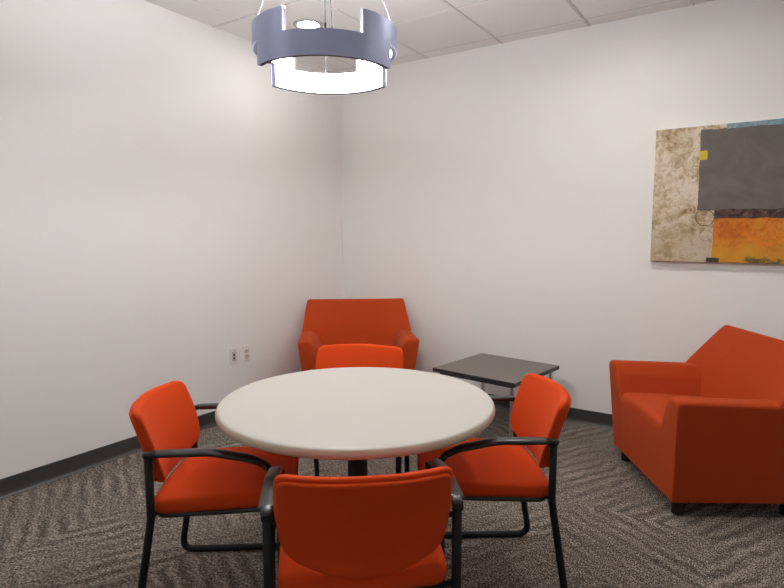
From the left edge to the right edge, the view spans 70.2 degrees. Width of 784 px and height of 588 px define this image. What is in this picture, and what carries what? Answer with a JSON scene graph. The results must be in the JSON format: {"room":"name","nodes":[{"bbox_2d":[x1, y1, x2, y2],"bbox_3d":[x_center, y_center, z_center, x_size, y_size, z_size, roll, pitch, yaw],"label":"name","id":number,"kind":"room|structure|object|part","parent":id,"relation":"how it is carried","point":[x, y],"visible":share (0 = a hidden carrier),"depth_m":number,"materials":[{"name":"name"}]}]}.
{"room":"office","nodes":[
{"label":"office","id":0,"kind":"room"},
{"bbox_2d":[0,0,342,478],"bbox_3d":[-3.108,-0.195,1.109,0.100,2.820,9.700,4,7,33],"label":"wall","id":1,"kind":"structure","parent":0,"point":[167,208],"depth_m":3.38,"materials":[{"name":"white paint"}]},
{"bbox_2d":[0,410,216,499],"bbox_3d":[-3.060,1.161,1.219,0.016,0.100,9.500,4,7,33],"label":"baseboard","id":2,"kind":"structure","parent":1,"relation":"attached to","point":[18,483],"depth_m":3.13,"materials":[{"name":"grey rubber"}]},
{"bbox_2d":[229,348,237,364],"bbox_3d":[-1.149,0.452,4.053,0.010,0.114,0.070,4,7,33],"label":"outlet","id":3,"kind":"object","parent":1,"relation":"attached to","point":[233,352],"visible":1,"depth_m":4.05,"materials":[{"name":"white plastic"}]},
{"bbox_2d":[243,345,250,361],"bbox_3d":[-1.082,0.443,4.154,0.010,0.114,0.070,4,7,33],"label":"power outlet","id":4,"kind":"object","parent":1,"relation":"attached to","point":[246,349],"visible":1,"depth_m":4.15,"materials":[{"name":"white plastic"}]},
{"bbox_2d":[0,408,783,587],"bbox_3d":[0.102,1.480,-0.852,7.800,0.100,9.700,4,7,33],"label":"floor","id":5,"kind":"structure","parent":0,"point":[84,529],"depth_m":2.48,"materials":[{"name":"carpet"}]},
{"bbox_2d":[129,381,298,587],"bbox_3d":[-0.641,0.739,2.094,0.570,0.759,0.554,0,6,-3],"label":"chair","id":6,"kind":"object","parent":5,"relation":"on","point":[164,419],"visible":0.84,"depth_m":1.96,"materials":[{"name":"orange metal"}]},
{"bbox_3d":[-0.860,0.513,2.057,0.129,0.280,0.448,0,6,-3],"label":"panel","id":7,"kind":"part","parent":6,"relation":"part of","materials":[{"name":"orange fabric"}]},
{"bbox_3d":[-0.843,0.509,2.058,0.142,0.294,0.460,0,6,-3],"label":"backrest","id":8,"kind":"part","parent":6,"relation":"part of","materials":[{"name":"orange fabric"}]},
{"bbox_3d":[-0.622,0.520,2.325,0.429,0.137,0.048,0,6,-3],"label":"armrest","id":9,"kind":"part","parent":6,"relation":"part of","materials":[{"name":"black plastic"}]},
{"bbox_3d":[-0.627,0.834,1.857,0.477,0.619,0.027,0,6,-3],"label":"frame","id":10,"kind":"part","parent":6,"relation":"part of","materials":[{"name":"black metal"}]},
{"bbox_3d":[-0.593,0.573,1.825,0.429,0.137,0.048,0,6,-3],"label":"armrest","id":11,"kind":"part","parent":6,"relation":"part of","materials":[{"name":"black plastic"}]},
{"bbox_3d":[-0.593,0.679,2.090,0.472,0.073,0.464,0,6,-3],"label":"seat","id":12,"kind":"part","parent":6,"relation":"part of","materials":[{"name":"orange fabric"}]},
{"bbox_3d":[-0.655,0.783,2.345,0.477,0.619,0.027,0,6,-3],"label":"frame","id":13,"kind":"part","parent":6,"relation":"part of","materials":[{"name":"black metal"}]},
{"bbox_2d":[215,367,494,476],"bbox_3d":[-0.129,0.750,2.115,1.012,0.730,1.012,4,7,33],"label":"round table","id":14,"kind":"object","parent":5,"relation":"on","point":[357,415],"visible":0.86,"depth_m":1.91,"materials":[{"name":"beige laminate"}]},
{"bbox_2d":[298,298,418,370],"bbox_3d":[-0.269,0.474,4.363,0.876,0.809,0.691,-1,6,-6],"label":"lounge chair","id":15,"kind":"object","parent":5,"relation":"on","point":[382,321],"visible":0.43,"depth_m":4.53,"materials":[{"name":"orange fabric"}]},
{"bbox_3d":[-0.609,0.551,4.305,0.188,0.509,0.627,-1,6,-6],"label":"armrest","id":16,"kind":"part","parent":15,"relation":"part of","materials":[{"name":"orange fabric"}]},
{"bbox_3d":[-0.290,0.413,4.566,0.872,0.729,0.274,-1,6,-6],"label":"backrest","id":17,"kind":"part","parent":15,"relation":"part of","materials":[{"name":"orange fabric"}]},
{"bbox_3d":[0.076,0.544,4.372,0.188,0.509,0.627,-1,6,-6],"label":"armrest","id":18,"kind":"part","parent":15,"relation":"part of","materials":[{"name":"orange fabric"}]},
{"bbox_2d":[307,344,409,475],"bbox_3d":[-0.190,0.670,2.753,0.554,0.759,0.570,1,6,6],"label":"chair","id":19,"kind":"object","parent":5,"relation":"on","point":[337,355],"visible":0.15,"depth_m":2.93,"materials":[{"name":"orange fabric"}]},
{"bbox_3d":[-0.434,0.736,2.789,0.027,0.619,0.477,1,6,6],"label":"frame","id":20,"kind":"part","parent":19,"relation":"part of","materials":[{"name":"black metal"}]},
{"bbox_3d":[-0.167,0.417,2.929,0.460,0.294,0.142,1,6,6],"label":"backrest","id":21,"kind":"part","parent":19,"relation":"part of","materials":[{"name":"orange fabric"}]},
{"bbox_3d":[0.055,0.742,2.733,0.027,0.619,0.477,1,6,6],"label":"frame","id":22,"kind":"part","parent":19,"relation":"part of","materials":[{"name":"black metal"}]},
{"bbox_2d":[257,459,464,587],"bbox_3d":[-0.092,0.787,1.635,0.554,0.759,0.570,-1,6,-7],"label":"chair","id":23,"kind":"object","parent":5,"relation":"on","point":[373,531],"visible":1,"depth_m":1.40,"materials":[{"name":"orange fabric"}]},
{"bbox_3d":[-0.336,0.860,1.613,0.027,0.619,0.477,-1,6,-7],"label":"frame","id":24,"kind":"part","parent":23,"relation":"part of","materials":[{"name":"black metal"}]},
{"bbox_3d":[-0.346,0.595,1.617,0.048,0.137,0.429,-1,6,-7],"label":"armrest","id":25,"kind":"part","parent":23,"relation":"part of","materials":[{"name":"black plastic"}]},
{"bbox_3d":[-0.098,0.723,1.676,0.464,0.073,0.472,-1,6,-7],"label":"seat","id":26,"kind":"part","parent":23,"relation":"part of","materials":[{"name":"orange fabric"}]},
{"bbox_3d":[-0.068,0.577,1.411,0.460,0.294,0.142,-1,6,-7],"label":"backrest","id":27,"kind":"part","parent":23,"relation":"part of","materials":[{"name":"orange fabric"}]},
{"bbox_3d":[-0.066,0.583,1.395,0.448,0.280,0.129,-1,6,-7],"label":"panel","id":28,"kind":"part","parent":23,"relation":"part of","materials":[{"name":"orange fabric"}]},
{"bbox_3d":[0.154,0.589,1.677,0.048,0.137,0.429,-1,6,-7],"label":"armrest","id":29,"kind":"part","parent":23,"relation":"part of","materials":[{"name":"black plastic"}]},
{"bbox_3d":[0.152,0.854,1.671,0.027,0.619,0.477,-1,6,-7],"label":"frame","id":30,"kind":"part","parent":23,"relation":"part of","materials":[{"name":"black metal"}]},
{"bbox_2d":[417,373,570,587],"bbox_3d":[0.384,0.729,2.195,0.570,0.759,0.554,0,6,-2],"label":"chair","id":31,"kind":"object","parent":5,"relation":"on","point":[495,468],"visible":0.88,"depth_m":2.06,"materials":[{"name":"orange fabric"}]},
{"bbox_3d":[0.336,0.669,2.187,0.472,0.073,0.464,0,6,-2],"label":"seat","id":32,"kind":"part","parent":31,"relation":"part of","materials":[{"name":"orange fabric"}]},
{"bbox_3d":[0.375,0.772,2.446,0.477,0.619,0.027,0,6,-2],"label":"frame","id":33,"kind":"part","parent":31,"relation":"part of","materials":[{"name":"black metal"}]},
{"bbox_3d":[0.360,0.563,1.923,0.429,0.137,0.048,0,6,-2],"label":"armrest","id":34,"kind":"part","parent":31,"relation":"part of","materials":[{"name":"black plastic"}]},
{"bbox_3d":[0.342,0.510,2.424,0.429,0.137,0.048,0,6,-2],"label":"armrest","id":35,"kind":"part","parent":31,"relation":"part of","materials":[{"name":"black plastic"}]},
{"bbox_3d":[0.393,0.824,1.957,0.477,0.619,0.027,0,6,-2],"label":"frame","id":36,"kind":"part","parent":31,"relation":"part of","materials":[{"name":"black metal"}]},
{"bbox_3d":[0.586,0.496,2.177,0.142,0.294,0.460,0,6,-2],"label":"backrest","id":37,"kind":"part","parent":31,"relation":"part of","materials":[{"name":"orange fabric"}]},
{"bbox_3d":[0.603,0.500,2.178,0.129,0.280,0.448,0,6,-2],"label":"panel","id":38,"kind":"part","parent":31,"relation":"part of","materials":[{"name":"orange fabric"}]},
{"bbox_2d":[433,353,558,436],"bbox_3d":[0.707,0.715,3.796,0.616,0.450,0.616,5,8,41],"label":"side table","id":39,"kind":"object","parent":5,"relation":"on","point":[502,371],"visible":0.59,"depth_m":3.69,"materials":[{"name":"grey laminate"}]},
{"bbox_3d":[0.707,0.526,3.776,0.548,0.018,0.548,5,8,41],"label":"frame","id":40,"kind":"part","parent":39,"relation":"part of","materials":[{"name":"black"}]},
{"bbox_3d":[0.733,0.774,3.426,0.018,0.408,0.018,5,8,41],"label":"leg","id":41,"kind":"part","parent":39,"relation":"part of","materials":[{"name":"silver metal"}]},
{"bbox_2d":[609,325,783,515],"bbox_3d":[1.649,0.622,2.959,0.691,0.809,0.876,0,6,2],"label":"lounge chair","id":42,"kind":"object","parent":5,"relation":"on","point":[708,427],"visible":1,"depth_m":2.66,"materials":[{"name":"orange fabric"}]},
{"bbox_3d":[1.395,0.948,3.321,0.060,0.086,0.060,0,6,2],"label":"leg","id":43,"kind":"part","parent":42,"relation":"part of","materials":[{"name":"black wood"}]},
{"bbox_3d":[1.627,0.655,3.310,0.627,0.509,0.188,0,6,2],"label":"armrest","id":44,"kind":"part","parent":42,"relation":"part of","materials":[{"name":"orange fabric"}]},
{"bbox_3d":[1.603,0.767,2.976,0.576,0.357,0.540,0,6,2],"label":"seat","id":45,"kind":"part","parent":42,"relation":"part of","materials":[{"name":"orange fabric"}]},
{"bbox_3d":[1.377,1.014,2.688,0.060,0.086,0.060,0,6,2],"label":"leg","id":46,"kind":"part","parent":42,"relation":"part of","materials":[{"name":"black wood"}]},
{"bbox_3d":[1.608,0.727,2.626,0.627,0.509,0.188,0,6,2],"label":"armrest","id":47,"kind":"part","parent":42,"relation":"part of","materials":[{"name":"orange fabric"}]},
{"bbox_3d":[1.858,0.583,2.950,0.274,0.729,0.872,0,6,2],"label":"backrest","id":48,"kind":"part","parent":42,"relation":"part of","materials":[{"name":"orange fabric"}]},
{"bbox_3d":[1.892,1.015,2.674,0.060,0.086,0.060,0,6,2],"label":"leg","id":49,"kind":"part","parent":42,"relation":"part of","materials":[{"name":"black wood"}]},
{"bbox_2d":[144,0,714,72],"bbox_3d":[0.102,-1.320,-1.146,7.600,0.090,9.500,4,7,33],"label":"ceiling","id":50,"kind":"structure","parent":0,"point":[449,28],"depth_m":3.56,"materials":[{"name":"tile"}]},
{"bbox_2d":[293,19,323,27],"bbox_3d":[-0.553,-1.780,3.692,0.200,0.014,0.200,4,7,33],"label":"recessed light","id":51,"kind":"object","parent":50,"relation":"in","point":[300,23],"visible":0.87,"depth_m":3.67,"materials":[{"name":"grey glass"}]},
{"bbox_2d":[252,0,396,94],"bbox_3d":[-0.262,-1.238,2.168,0.562,0.765,0.562,4,7,33],"label":"pendant lamp","id":52,"kind":"object","parent":50,"relation":"hanging from","point":[373,48],"visible":1,"depth_m":2.01,"materials":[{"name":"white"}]},
{"bbox_2d":[273,58,292,67],"bbox_3d":[-0.469,-0.985,2.174,0.126,0.076,0.451,-1,6,-6],"label":"diffuser","id":53,"kind":"object","parent":52,"relation":"attached to","point":[287,62],"depth_m":2.37,"materials":[{"name":"white plastic"}]},
{"bbox_2d":[277,66,380,92],"bbox_3d":[-0.266,-0.923,2.409,0.454,0.081,0.128,0,6,-1],"label":"diffuser","id":54,"kind":"object","parent":52,"relation":"attached to","point":[365,79],"depth_m":2.43,"materials":[{"name":"white plastic"}]},
{"bbox_3d":[-0.235,-1.251,2.033,0.004,0.648,0.278,-1,6,-12],"label":"power cord","id":55,"kind":"part","parent":52,"relation":"part of","materials":[{"name":"grey plastic"}]},
{"bbox_2d":[358,50,391,70],"bbox_3d":[-0.059,-0.989,2.214,0.134,0.076,0.462,-1,6,-6],"label":"diffuser","id":56,"kind":"object","parent":52,"relation":"attached to","point":[362,65],"depth_m":2.40,"materials":[{"name":"white plastic"}]},
{"bbox_2d":[193,0,694,71],"bbox_3d":[0.102,-1.280,-1.142,7.600,0.010,9.500,4,7,33],"label":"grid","id":57,"kind":"structure","parent":50,"relation":"attached to","point":[445,1],"depth_m":3.57,"materials":[{"name":"white paint"}]},
{"bbox_2d":[341,0,783,413],"bbox_3d":[2.752,-0.391,2.976,7.600,2.820,0.100,4,7,33],"label":"wall","id":58,"kind":"structure","parent":0,"point":[503,192],"depth_m":3.95,"materials":[{"name":"white paint"}]},
{"bbox_2d":[487,393,612,428],"bbox_3d":[2.727,0.967,3.066,7.584,0.100,0.016,4,7,33],"label":"baseboard","id":59,"kind":"structure","parent":58,"relation":"attached to","point":[604,420],"depth_m":3.96,"materials":[{"name":"grey rubber"}]},
{"bbox_2d":[650,118,783,263],"bbox_3d":[2.088,-0.597,3.312,0.980,0.824,0.040,4,7,33],"label":"painting","id":60,"kind":"object","parent":58,"relation":"attached to","point":[718,192],"visible":1,"depth_m":3.36,"materials":[{"name":"fabric"}]}
]}

